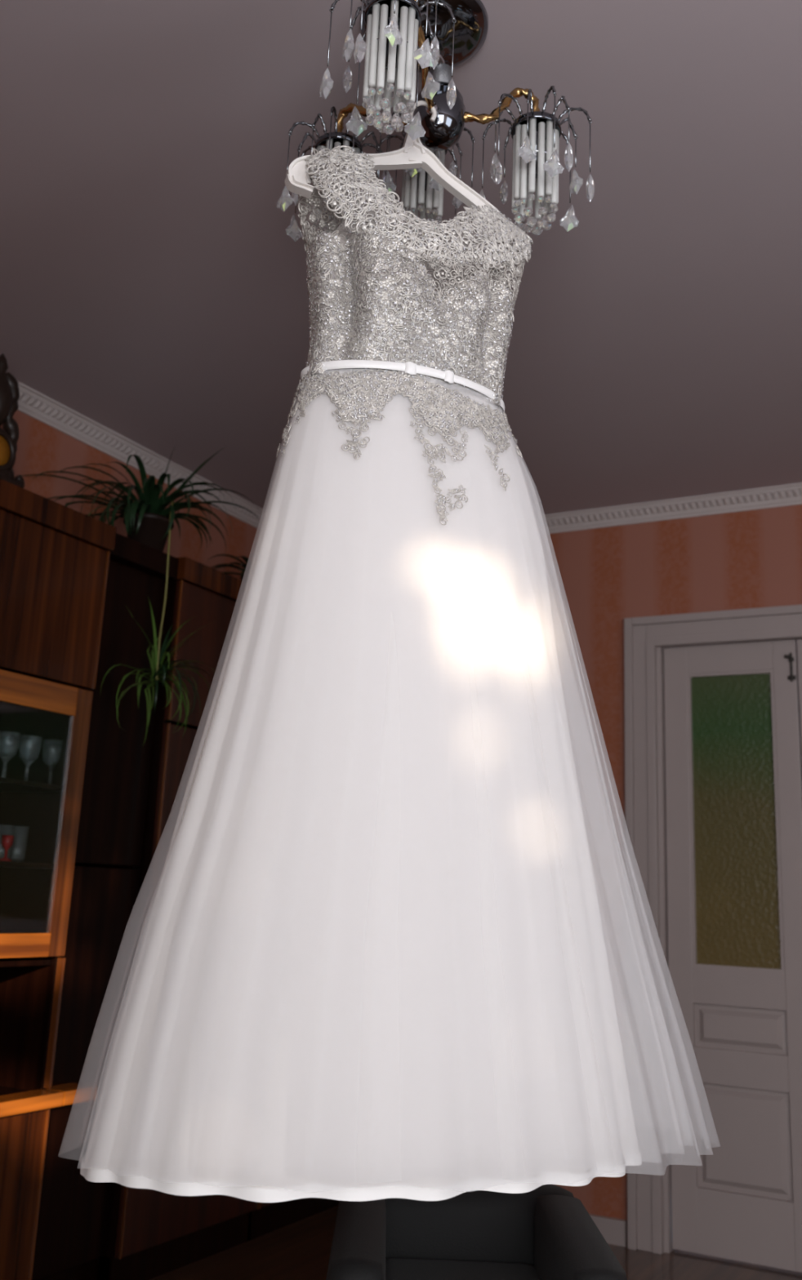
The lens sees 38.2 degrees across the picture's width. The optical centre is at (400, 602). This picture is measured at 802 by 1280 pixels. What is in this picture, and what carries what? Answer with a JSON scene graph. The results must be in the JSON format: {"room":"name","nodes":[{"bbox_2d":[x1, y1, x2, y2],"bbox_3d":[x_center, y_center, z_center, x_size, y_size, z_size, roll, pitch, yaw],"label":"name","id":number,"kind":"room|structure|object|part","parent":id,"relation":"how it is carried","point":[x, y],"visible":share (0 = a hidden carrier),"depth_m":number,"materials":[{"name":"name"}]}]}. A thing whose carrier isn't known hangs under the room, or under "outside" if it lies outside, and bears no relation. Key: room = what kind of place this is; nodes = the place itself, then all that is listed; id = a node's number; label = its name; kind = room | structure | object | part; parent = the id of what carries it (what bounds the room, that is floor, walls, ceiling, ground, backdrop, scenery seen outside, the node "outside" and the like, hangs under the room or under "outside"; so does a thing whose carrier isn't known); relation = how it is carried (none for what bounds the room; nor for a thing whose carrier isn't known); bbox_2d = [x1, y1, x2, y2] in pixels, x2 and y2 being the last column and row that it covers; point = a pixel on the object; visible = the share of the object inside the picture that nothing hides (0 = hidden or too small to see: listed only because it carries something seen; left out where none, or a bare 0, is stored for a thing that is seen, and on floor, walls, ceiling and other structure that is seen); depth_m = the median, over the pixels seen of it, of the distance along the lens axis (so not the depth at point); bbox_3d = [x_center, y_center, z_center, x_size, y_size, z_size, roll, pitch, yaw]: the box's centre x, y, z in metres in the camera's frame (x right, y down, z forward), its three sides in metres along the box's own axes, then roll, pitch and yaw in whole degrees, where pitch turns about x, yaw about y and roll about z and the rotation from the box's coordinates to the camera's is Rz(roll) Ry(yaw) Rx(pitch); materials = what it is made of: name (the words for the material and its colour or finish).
{"room":"living room","nodes":[
{"label":"living room","id":0,"kind":"room"},
{"bbox_2d":[0,409,260,579],"bbox_3d":[-1.683,0.462,2.929,0.120,2.700,5.065,-5,-16,28],"label":"wall","id":1,"kind":"structure","parent":0,"point":[42,447],"depth_m":4.09,"materials":[{"name":"painted plaster"}]},
{"bbox_2d":[17,381,265,529],"bbox_3d":[-1.552,-0.822,3.210,0.056,0.066,5.065,-5,-16,28],"label":"trim","id":2,"kind":"structure","parent":1,"relation":"attached to","point":[31,402],"depth_m":4.16,"materials":[{"name":"paint"}]},
{"bbox_2d":[80,145,641,1202],"bbox_3d":[0.048,0.017,1.799,0.952,1.568,0.497,8,-15,-20],"label":"gown","id":3,"kind":"object","parent":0,"point":[372,963],"visible":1,"depth_m":1.58,"materials":[{"name":"white fabric"}]},
{"bbox_2d":[0,0,801,515],"bbox_3d":[0.485,-1.101,2.137,4.990,0.120,5.365,-5,-16,28],"label":"ceiling","id":4,"kind":"structure","parent":0,"point":[153,285],"depth_m":2.77,"materials":[{"name":"paint"}]},
{"bbox_2d":[276,0,594,241],"bbox_3d":[-0.002,-0.883,2.127,0.536,0.402,0.599,-10,-19,42],"label":"chandelier","id":5,"kind":"object","parent":4,"relation":"hanging from","point":[402,38],"visible":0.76,"depth_m":2.08,"materials":[{"name":"glass"}]},
{"bbox_3d":[-0.159,-0.801,2.208,0.012,0.152,0.012,6,-15,-13],"label":"glass rod","id":6,"kind":"part","parent":5,"relation":"part of","materials":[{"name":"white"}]},
{"bbox_3d":[-0.152,-0.795,2.192,0.012,0.152,0.012,6,-15,-13],"label":"glass rod","id":7,"kind":"part","parent":5,"relation":"part of","materials":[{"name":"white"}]},
{"bbox_3d":[-0.139,-0.807,2.184,0.012,0.152,0.012,6,-15,-13],"label":"glass rod","id":8,"kind":"part","parent":5,"relation":"part of","materials":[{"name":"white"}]},
{"bbox_3d":[-0.140,-0.781,2.246,0.012,0.152,0.012,6,-15,-13],"label":"glass rod","id":9,"kind":"part","parent":5,"relation":"part of","materials":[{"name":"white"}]},
{"bbox_3d":[-0.123,-0.797,2.179,0.012,0.152,0.012,6,-15,-13],"label":"glass rod","id":10,"kind":"part","parent":5,"relation":"part of","materials":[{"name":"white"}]},
{"bbox_3d":[-0.107,-0.805,2.184,0.012,0.152,0.012,6,-15,-13],"label":"glass rod","id":11,"kind":"part","parent":5,"relation":"part of","materials":[{"name":"white glass"}]},
{"bbox_3d":[-0.088,-0.798,2.209,0.012,0.152,0.012,6,-15,-13],"label":"glass rod","id":12,"kind":"part","parent":5,"relation":"part of","materials":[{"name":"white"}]},
{"bbox_3d":[-0.051,-0.873,1.852,0.012,0.152,0.012,0,-14,8],"label":"glass rod","id":13,"kind":"part","parent":5,"relation":"part of","materials":[{"name":"white glass"}]},
{"bbox_3d":[-0.045,-0.922,2.200,0.196,0.092,0.030,-5,-16,28],"label":"curved arm","id":14,"kind":"part","parent":5,"relation":"part of"},
{"bbox_3d":[-0.047,-0.865,1.883,0.012,0.152,0.012,0,-14,8],"label":"glass rod","id":15,"kind":"part","parent":5,"relation":"part of","materials":[{"name":"white"}]},
{"bbox_3d":[-0.043,-0.886,1.841,0.012,0.152,0.012,0,-14,8],"label":"glass rod","id":16,"kind":"part","parent":5,"relation":"part of","materials":[{"name":"white glass"}]},
{"bbox_3d":[-0.035,-0.872,1.896,0.012,0.152,0.012,0,-14,8],"label":"glass rod","id":17,"kind":"part","parent":5,"relation":"part of","materials":[{"name":"white glass"}]},
{"bbox_3d":[-0.029,-0.878,1.830,0.012,0.152,0.012,0,-14,8],"label":"glass rod","id":18,"kind":"part","parent":5,"relation":"part of","materials":[{"name":"white glass"}]},
{"bbox_3d":[-0.020,-0.860,1.898,0.012,0.152,0.012,0,-14,8],"label":"glass rod","id":19,"kind":"part","parent":5,"relation":"part of","materials":[{"name":"white glass"}]},
{"bbox_2d":[284,100,498,212],"bbox_3d":[0.015,-0.766,1.990,0.423,0.262,0.042,8,-15,-21],"label":"clothes hanger","id":20,"kind":"object","parent":5,"relation":"hanging from","point":[412,154],"visible":0.71,"depth_m":1.99,"materials":[{"name":"white plastic"}]},
{"bbox_3d":[-0.076,-0.737,1.955,0.232,0.135,0.019,7,-15,-19],"label":"arm","id":21,"kind":"part","parent":20,"relation":"part of","materials":[{"name":"white plastic"}]},
{"bbox_3d":[0.110,-0.713,2.019,0.213,0.149,0.029,8,-15,-21],"label":"arm","id":22,"kind":"part","parent":20,"relation":"part of","materials":[{"name":"white plastic"}]},
{"bbox_2d":[385,8,399,69],"bbox_3d":[-0.015,-0.908,1.873,0.032,0.096,0.032,0,-14,8],"label":"tube","id":23,"kind":"object","parent":5,"relation":"attached to","point":[388,10],"depth_m":1.87,"materials":[{"name":"glass"}]},
{"bbox_3d":[-0.013,-0.887,1.830,0.012,0.152,0.012,0,-14,8],"label":"glass rod","id":24,"kind":"part","parent":5,"relation":"part of","materials":[{"name":"white glass"}]},
{"bbox_3d":[-0.004,-0.870,1.899,0.012,0.152,0.012,0,-14,8],"label":"glass rod","id":25,"kind":"part","parent":5,"relation":"part of","materials":[{"name":"white glass"}]},
{"bbox_3d":[0.002,-0.876,1.833,0.012,0.152,0.012,0,-14,8],"label":"glass rod","id":26,"kind":"part","parent":5,"relation":"part of","materials":[{"name":"white glass"}]},
{"bbox_3d":[0.008,-0.842,2.321,0.012,0.152,0.012,12,-17,-33],"label":"glass rod","id":27,"kind":"part","parent":5,"relation":"part of","materials":[{"name":"white"}]},
{"bbox_3d":[0.009,-0.861,1.887,0.012,0.152,0.012,0,-14,8],"label":"glass rod","id":28,"kind":"part","parent":5,"relation":"part of","materials":[{"name":"white"}]},
{"bbox_3d":[0.015,-0.855,2.309,0.012,0.152,0.012,12,-17,-33],"label":"glass rod","id":29,"kind":"part","parent":5,"relation":"part of","materials":[{"name":"white"}]},
{"bbox_3d":[0.014,-0.882,1.846,0.012,0.152,0.012,0,-14,8],"label":"glass rod","id":30,"kind":"part","parent":5,"relation":"part of","materials":[{"name":"white glass"}]},
{"bbox_3d":[0.019,-0.868,1.858,0.012,0.152,0.012,0,-14,8],"label":"glass rod","id":31,"kind":"part","parent":5,"relation":"part of","materials":[{"name":"white glass"}]},
{"bbox_3d":[0.026,-0.847,2.296,0.012,0.152,0.012,12,-17,-33],"label":"glass rod","id":32,"kind":"part","parent":5,"relation":"part of","materials":[{"name":"white"}]},
{"bbox_3d":[0.031,-0.841,2.362,0.012,0.152,0.012,12,-17,-33],"label":"glass rod","id":33,"kind":"part","parent":5,"relation":"part of","materials":[{"name":"white"}]},
{"bbox_3d":[0.042,-0.857,2.293,0.012,0.152,0.012,12,-17,-33],"label":"glass rod","id":34,"kind":"part","parent":5,"relation":"part of","materials":[{"name":"glass"}]},
{"bbox_2d":[417,146,427,191],"bbox_3d":[0.046,-0.878,2.336,0.032,0.096,0.032,12,-17,-33],"label":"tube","id":35,"kind":"object","parent":5,"relation":"attached to","point":[419,173],"depth_m":2.32,"materials":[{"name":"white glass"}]},
{"bbox_3d":[0.046,-0.830,2.362,0.012,0.152,0.012,12,-17,-33],"label":"glass rod","id":36,"kind":"part","parent":5,"relation":"part of","materials":[{"name":"white"}]},
{"bbox_3d":[0.042,-1.037,2.118,0.236,0.049,0.236,-5,-16,28],"label":"ceiling plate","id":37,"kind":"part","parent":5,"relation":"part of","materials":[{"name":"silver metal"}]},
{"bbox_3d":[0.030,-0.953,1.979,0.036,0.125,0.220,-3,-15,20],"label":"curved arm","id":38,"kind":"part","parent":5,"relation":"part of"},
{"bbox_3d":[0.058,-0.846,2.293,0.012,0.152,0.012,12,-17,-33],"label":"glass rod","id":39,"kind":"part","parent":5,"relation":"part of","materials":[{"name":"white"}]},
{"bbox_3d":[0.062,-0.840,2.360,0.012,0.152,0.012,12,-17,-33],"label":"glass rod","id":40,"kind":"part","parent":5,"relation":"part of","materials":[{"name":"white"}]},
{"bbox_2d":[425,102,438,117],"bbox_3d":[0.055,-0.876,2.060,0.021,0.021,0.016,-1,-15,14],"label":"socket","id":41,"kind":"object","parent":5,"relation":"attached to","point":[428,112],"depth_m":2.05,"materials":[{"name":"metal"}]},
{"bbox_3d":[0.072,-0.853,2.305,0.012,0.152,0.012,12,-17,-33],"label":"glass rod","id":42,"kind":"part","parent":5,"relation":"part of","materials":[{"name":"white"}]},
{"bbox_3d":[0.062,-0.999,2.122,0.028,0.046,0.044,-10,-19,41],"label":"stem","id":43,"kind":"part","parent":5,"relation":"part of","materials":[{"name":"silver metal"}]},
{"bbox_3d":[0.079,-0.840,2.316,0.012,0.152,0.012,12,-17,-33],"label":"glass rod","id":44,"kind":"part","parent":5,"relation":"part of","materials":[{"name":"white"}]},
{"bbox_3d":[0.179,-0.920,2.148,0.168,0.103,0.029,6,-15,-14],"label":"curved arm","id":45,"kind":"part","parent":5,"relation":"part of"},
{"bbox_3d":[0.211,-0.793,2.133,0.012,0.152,0.012,-5,-16,28],"label":"glass rod","id":46,"kind":"part","parent":5,"relation":"part of","materials":[{"name":"white"}]},
{"bbox_3d":[0.214,-0.807,2.120,0.012,0.152,0.012,-5,-16,28],"label":"glass rod","id":47,"kind":"part","parent":5,"relation":"part of","materials":[{"name":"white glass"}]},
{"bbox_3d":[0.226,-0.786,2.160,0.012,0.152,0.012,-5,-16,28],"label":"glass rod","id":48,"kind":"part","parent":5,"relation":"part of","materials":[{"name":"white"}]},
{"bbox_3d":[0.223,-0.800,2.105,0.012,0.152,0.012,-5,-16,28],"label":"glass rod","id":49,"kind":"part","parent":5,"relation":"part of","materials":[{"name":"white glass"}]},
{"bbox_3d":[0.242,-0.793,2.169,0.012,0.152,0.012,-5,-16,28],"label":"glass rod","id":50,"kind":"part","parent":5,"relation":"part of","materials":[{"name":"white"}]},
{"bbox_3d":[0.238,-0.811,2.100,0.012,0.152,0.012,-5,-16,28],"label":"glass rod","id":51,"kind":"part","parent":5,"relation":"part of","materials":[{"name":"white glass"}]},
{"bbox_2d":[527,124,537,178],"bbox_3d":[0.249,-0.832,2.141,0.032,0.096,0.032,-5,-16,28],"label":"tube","id":52,"kind":"object","parent":5,"relation":"attached to","point":[536,129],"depth_m":2.13,"materials":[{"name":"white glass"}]},
{"bbox_3d":[0.257,-0.783,2.165,0.012,0.152,0.012,-5,-16,28],"label":"glass rod","id":53,"kind":"part","parent":5,"relation":"part of","materials":[{"name":"white"}]},
{"bbox_3d":[0.254,-0.801,2.096,0.012,0.152,0.012,-5,-16,28],"label":"glass rod","id":54,"kind":"part","parent":5,"relation":"part of","materials":[{"name":"white glass"}]},
{"bbox_3d":[0.272,-0.794,2.160,0.012,0.152,0.012,-5,-16,28],"label":"glass rod","id":55,"kind":"part","parent":5,"relation":"part of","materials":[{"name":"white"}]},
{"bbox_3d":[0.269,-0.808,2.105,0.012,0.152,0.012,-5,-16,28],"label":"glass rod","id":56,"kind":"part","parent":5,"relation":"part of","materials":[{"name":"white glass"}]},
{"bbox_3d":[0.281,-0.787,2.145,0.012,0.152,0.012,-5,-16,28],"label":"glass rod","id":57,"kind":"part","parent":5,"relation":"part of","materials":[{"name":"white"}]},
{"bbox_3d":[0.280,-0.795,2.114,0.012,0.152,0.012,-5,-16,28],"label":"glass rod","id":58,"kind":"part","parent":5,"relation":"part of","materials":[{"name":"white"}]},
{"bbox_3d":[0.284,-0.801,2.131,0.012,0.152,0.012,-5,-16,28],"label":"glass rod","id":59,"kind":"part","parent":5,"relation":"part of","materials":[{"name":"white"}]},
{"bbox_2d":[151,1205,801,1279],"bbox_3d":[0.368,1.631,1.447,4.990,0.120,5.365,-5,-16,28],"label":"floor","id":60,"kind":"structure","parent":0,"point":[300,1250],"depth_m":3.78,"materials":[{"name":"brown wood"}]},
{"bbox_2d":[0,479,115,1279],"bbox_3d":[-1.288,0.753,3.004,0.445,2.205,1.114,-5,-16,28],"label":"display cabinet","id":61,"kind":"object","parent":60,"relation":"on","point":[55,557],"visible":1,"depth_m":3.22,"materials":[{"name":"wood"}]},
{"bbox_2d":[0,353,24,488],"bbox_3d":[-1.162,-0.518,3.283,0.140,0.404,0.237,-5,-16,28],"label":"mantel clock","id":62,"kind":"object","parent":61,"relation":"on","point":[9,388],"visible":0.87,"depth_m":3.28,"materials":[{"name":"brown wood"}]},
{"bbox_2d":[0,1085,28,1095],"bbox_3d":[-1.370,1.245,2.839,0.353,0.014,0.944,-5,-16,28],"label":"shelf","id":63,"kind":"object","parent":61,"relation":"attached to","point":[4,1090],"depth_m":3.17,"materials":[{"name":"wood"}]},
{"bbox_3d":[-1.051,1.552,2.960,0.018,0.449,0.321,-5,-16,28],"label":"door","id":64,"kind":"part","parent":61,"relation":"part of","materials":[{"name":"brown wood"}]},
{"bbox_3d":[-1.068,0.902,3.042,0.021,0.063,0.378,-5,-16,28],"label":"rail","id":65,"kind":"part","parent":61,"relation":"part of","materials":[{"name":"brown wood"}]},
{"bbox_2d":[0,957,52,967],"bbox_3d":[-1.356,0.911,2.924,0.353,0.014,0.944,-5,-16,28],"label":"shelf","id":66,"kind":"object","parent":61,"relation":"attached to","point":[11,962],"depth_m":3.19,"materials":[{"name":"wood"}]},
{"bbox_2d":[0,1088,63,1117],"bbox_3d":[-1.181,1.231,2.735,0.080,0.036,0.978,-5,-16,28],"label":"countertop","id":67,"kind":"structure","parent":61,"relation":"on","point":[14,1104],"depth_m":3.04,"materials":[{"name":"brown wood"}]},
{"bbox_3d":[-1.057,0.579,3.124,0.004,0.620,0.390,-5,-16,28],"label":"glass pane","id":68,"kind":"part","parent":61,"relation":"part of","materials":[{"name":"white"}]},
{"bbox_3d":[-1.040,0.246,3.207,0.021,0.083,0.378,-5,-16,28],"label":"rail","id":69,"kind":"part","parent":61,"relation":"part of","materials":[{"name":"brown wood"}]},
{"bbox_3d":[-1.119,0.861,3.372,0.375,2.190,0.018,-5,-16,28],"label":"panel","id":70,"kind":"part","parent":61,"relation":"part of","materials":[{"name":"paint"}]},
{"bbox_3d":[-1.029,-0.007,3.271,0.018,0.424,0.504,-5,-16,28],"label":"door","id":71,"kind":"part","parent":61,"relation":"part of","materials":[{"name":"brown wood"}]},
{"bbox_3d":[-1.129,-0.307,3.133,0.046,0.075,0.988,-5,-16,28],"label":"moulding","id":72,"kind":"part","parent":61,"relation":"part of","materials":[{"name":"brown wood"}]},
{"bbox_2d":[45,1082,97,1105],"bbox_3d":[-0.921,1.362,3.209,0.095,0.036,0.130,-5,-16,28],"label":"countertop","id":73,"kind":"structure","parent":61,"relation":"on","point":[73,1092],"depth_m":3.19,"materials":[{"name":"brown wood"}]},
{"bbox_2d":[31,533,178,1279],"bbox_3d":[-1.029,0.898,3.523,0.385,2.200,0.336,-5,-16,28],"label":"tall cabinet","id":74,"kind":"object","parent":60,"relation":"on","point":[73,1215],"visible":0.57,"depth_m":3.46,"materials":[{"name":"wood"}]},
{"bbox_3d":[-0.922,1.324,3.344,0.018,1.089,0.330,-5,-16,28],"label":"door","id":75,"kind":"part","parent":74,"relation":"part of","materials":[{"name":"paint"}]},
{"bbox_3d":[-0.980,0.942,3.670,0.325,2.190,0.018,-5,-16,28],"label":"panel","id":76,"kind":"part","parent":74,"relation":"part of","materials":[{"name":"paint"}]},
{"bbox_3d":[-0.880,0.339,3.593,0.018,0.924,0.330,-5,-16,28],"label":"door","id":77,"kind":"part","parent":74,"relation":"part of","materials":[{"name":"paint"}]},
{"bbox_2d":[13,444,262,743],"bbox_3d":[-0.838,-0.051,3.749,0.648,1.046,0.629,-5,-16,28],"label":"spider plant","id":78,"kind":"object","parent":74,"relation":"on","point":[147,521],"visible":0.95,"depth_m":3.77,"materials":[{"name":"green plant"}]},
{"bbox_3d":[-0.839,-0.217,3.830,0.165,0.115,0.165,-5,-16,28],"label":"pot","id":79,"kind":"part","parent":78,"relation":"part of","materials":[{"name":"black"}]},
{"bbox_3d":[-0.847,-0.147,3.709,0.070,0.070,0.332,-5,-16,28],"label":"moulding","id":80,"kind":"part","parent":74,"relation":"part of","materials":[{"name":"paint"}]},
{"bbox_2d":[97,556,338,1279],"bbox_3d":[-0.607,1.096,4.245,0.411,2.205,1.388,-5,-16,28],"label":"wardrobe","id":81,"kind":"object","parent":60,"relation":"on","point":[151,1233],"visible":0.17,"depth_m":3.72,"materials":[{"name":"wood"}]},
{"bbox_3d":[-0.948,0.945,3.675,0.375,2.190,0.018,-5,-16,28],"label":"panel","id":82,"kind":"part","parent":81,"relation":"part of","materials":[{"name":"paint"}]},
{"bbox_3d":[-0.612,0.966,3.876,0.018,1.029,0.684,-5,-16,28],"label":"door","id":83,"kind":"part","parent":81,"relation":"part of","materials":[{"name":"red wood"}]},
{"bbox_3d":[-0.782,1.128,4.335,0.012,2.172,1.344,-5,-16,28],"label":"panel","id":84,"kind":"part","parent":81,"relation":"part of","materials":[{"name":"paint"}]},
{"bbox_3d":[-0.644,1.722,3.685,0.018,0.509,0.684,-5,-16,28],"label":"door","id":85,"kind":"part","parent":81,"relation":"part of","materials":[{"name":"red wood"}]},
{"bbox_3d":[-0.580,0.233,4.062,0.018,0.464,0.684,-5,-16,28],"label":"door","id":86,"kind":"part","parent":81,"relation":"part of","materials":[{"name":"red wood"}]},
{"bbox_3d":[-0.402,0.049,4.420,0.046,0.075,1.388,-5,-16,28],"label":"moulding","id":87,"kind":"part","parent":81,"relation":"part of","materials":[{"name":"brown wood"}]},
{"bbox_2d":[205,554,251,582],"bbox_3d":[-0.559,-0.117,4.433,0.432,0.239,0.429,-5,-16,28],"label":"leaf plant","id":88,"kind":"object","parent":81,"relation":"on","point":[243,576],"visible":0.2,"depth_m":4.39,"materials":[{"name":"green plant"}]},
{"bbox_3d":[-0.545,-0.050,4.410,0.138,0.100,0.138,-5,-16,28],"label":"pot","id":89,"kind":"part","parent":88,"relation":"part of","materials":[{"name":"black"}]},
{"bbox_3d":[-0.314,1.884,4.269,0.018,0.509,0.684,-5,-16,28],"label":"door","id":90,"kind":"part","parent":81,"relation":"part of","materials":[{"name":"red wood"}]},
{"bbox_2d":[325,1184,626,1279],"bbox_3d":[0.114,1.459,2.201,0.507,0.560,0.760,2,-14,0],"label":"armchair","id":91,"kind":"object","parent":60,"relation":"on","point":[545,1232],"visible":0.71,"depth_m":2.34,"materials":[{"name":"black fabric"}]},
{"bbox_3d":[-0.086,1.367,2.117,0.100,0.440,0.555,2,-14,0],"label":"armrest","id":92,"kind":"part","parent":91,"relation":"part of","materials":[{"name":"black fabric"}]},
{"bbox_3d":[0.118,1.363,2.127,0.347,0.150,0.530,2,-14,0],"label":"seat","id":93,"kind":"part","parent":91,"relation":"part of","materials":[{"name":"black fabric"}]},
{"bbox_3d":[0.117,1.384,2.509,0.507,0.257,0.200,2,-14,0],"label":"backrest","id":94,"kind":"part","parent":91,"relation":"part of","materials":[{"name":"black fabric"}]},
{"bbox_3d":[0.321,1.385,2.117,0.100,0.440,0.555,2,-14,0],"label":"armrest","id":95,"kind":"part","parent":91,"relation":"part of","materials":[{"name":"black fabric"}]},
{"bbox_2d":[539,504,801,1245],"bbox_3d":[1.666,0.872,3.986,4.930,2.700,0.120,-5,-16,28],"label":"wall","id":96,"kind":"structure","parent":0,"point":[597,578],"depth_m":4.50,"materials":[{"name":"paint"}]},
{"bbox_2d":[588,1213,626,1246],"bbox_3d":[0.153,2.258,4.375,1.440,0.080,0.018,-5,-16,28],"label":"baseboard","id":97,"kind":"structure","parent":96,"relation":"attached to","point":[614,1231],"depth_m":4.05,"materials":[{"name":"white paint"}]},
{"bbox_2d":[534,482,801,534],"bbox_3d":[1.679,-0.424,4.234,4.690,0.066,0.056,-5,-16,28],"label":"trim","id":98,"kind":"structure","parent":96,"relation":"attached to","point":[788,495],"depth_m":4.56,"materials":[{"name":"paint"}]},
{"bbox_2d":[623,604,801,1272],"bbox_3d":[1.567,1.097,3.950,1.606,2.238,0.150,-5,-16,28],"label":"door","id":99,"kind":"structure","parent":96,"relation":"in","point":[713,700],"depth_m":4.16,"materials":[{"name":"white paint"}]},
{"bbox_3d":[0.850,1.149,4.276,0.030,2.238,0.040,-5,-16,28],"label":"moulding","id":100,"kind":"part","parent":99,"relation":"part of","materials":[{"name":"white paint"}]},
{"bbox_3d":[0.890,1.162,4.258,0.055,2.208,0.026,-5,-16,28],"label":"moulding","id":101,"kind":"part","parent":99,"relation":"part of","materials":[{"name":"white paint"}]},
{"bbox_3d":[0.925,1.184,4.227,0.033,2.153,0.034,-5,-16,28],"label":"moulding","id":102,"kind":"part","parent":99,"relation":"part of","materials":[{"name":"white paint"}]},
{"bbox_3d":[1.600,0.014,4.167,1.576,0.030,0.040,-5,-16,28],"label":"moulding","id":103,"kind":"part","parent":99,"relation":"part of","materials":[{"name":"white paint"}]},
{"bbox_3d":[1.613,0.056,4.156,1.491,0.055,0.026,-5,-16,28],"label":"moulding","id":104,"kind":"part","parent":99,"relation":"part of","materials":[{"name":"white paint"}]},
{"bbox_3d":[1.599,0.098,4.147,1.403,0.033,0.034,-5,-16,28],"label":"moulding","id":105,"kind":"part","parent":99,"relation":"part of","materials":[{"name":"white paint"}]},
{"bbox_3d":[1.247,0.213,4.388,0.322,0.108,0.040,-5,-16,28],"label":"rail","id":106,"kind":"part","parent":99,"relation":"part of","materials":[{"name":"white paint"}]},
{"bbox_3d":[1.224,0.786,4.246,0.330,1.082,0.006,-5,-16,28],"label":"glass pane","id":107,"kind":"part","parent":99,"relation":"part of","materials":[{"name":"green glass"}]},
{"bbox_3d":[1.197,1.365,4.097,0.322,0.122,0.040,-5,-16,28],"label":"rail","id":108,"kind":"part","parent":99,"relation":"part of","materials":[{"name":"white paint"}]},
{"bbox_3d":[1.188,1.494,4.058,0.322,0.148,0.014,-5,-16,28],"label":"raised panel","id":109,"kind":"part","parent":99,"relation":"part of","materials":[{"name":"white paint"}]},
{"bbox_3d":[1.186,1.623,4.032,0.322,0.116,0.040,-5,-16,28],"label":"rail","id":110,"kind":"part","parent":99,"relation":"part of","materials":[{"name":"white paint"}]},
{"bbox_3d":[1.173,1.843,3.970,0.322,0.341,0.014,-5,-16,28],"label":"raised panel","id":111,"kind":"part","parent":99,"relation":"part of","materials":[{"name":"white paint"}]},
{"bbox_3d":[1.165,2.109,3.909,0.322,0.205,0.040,-5,-16,28],"label":"rail","id":112,"kind":"part","parent":99,"relation":"part of","materials":[{"name":"white paint"}]}
]}

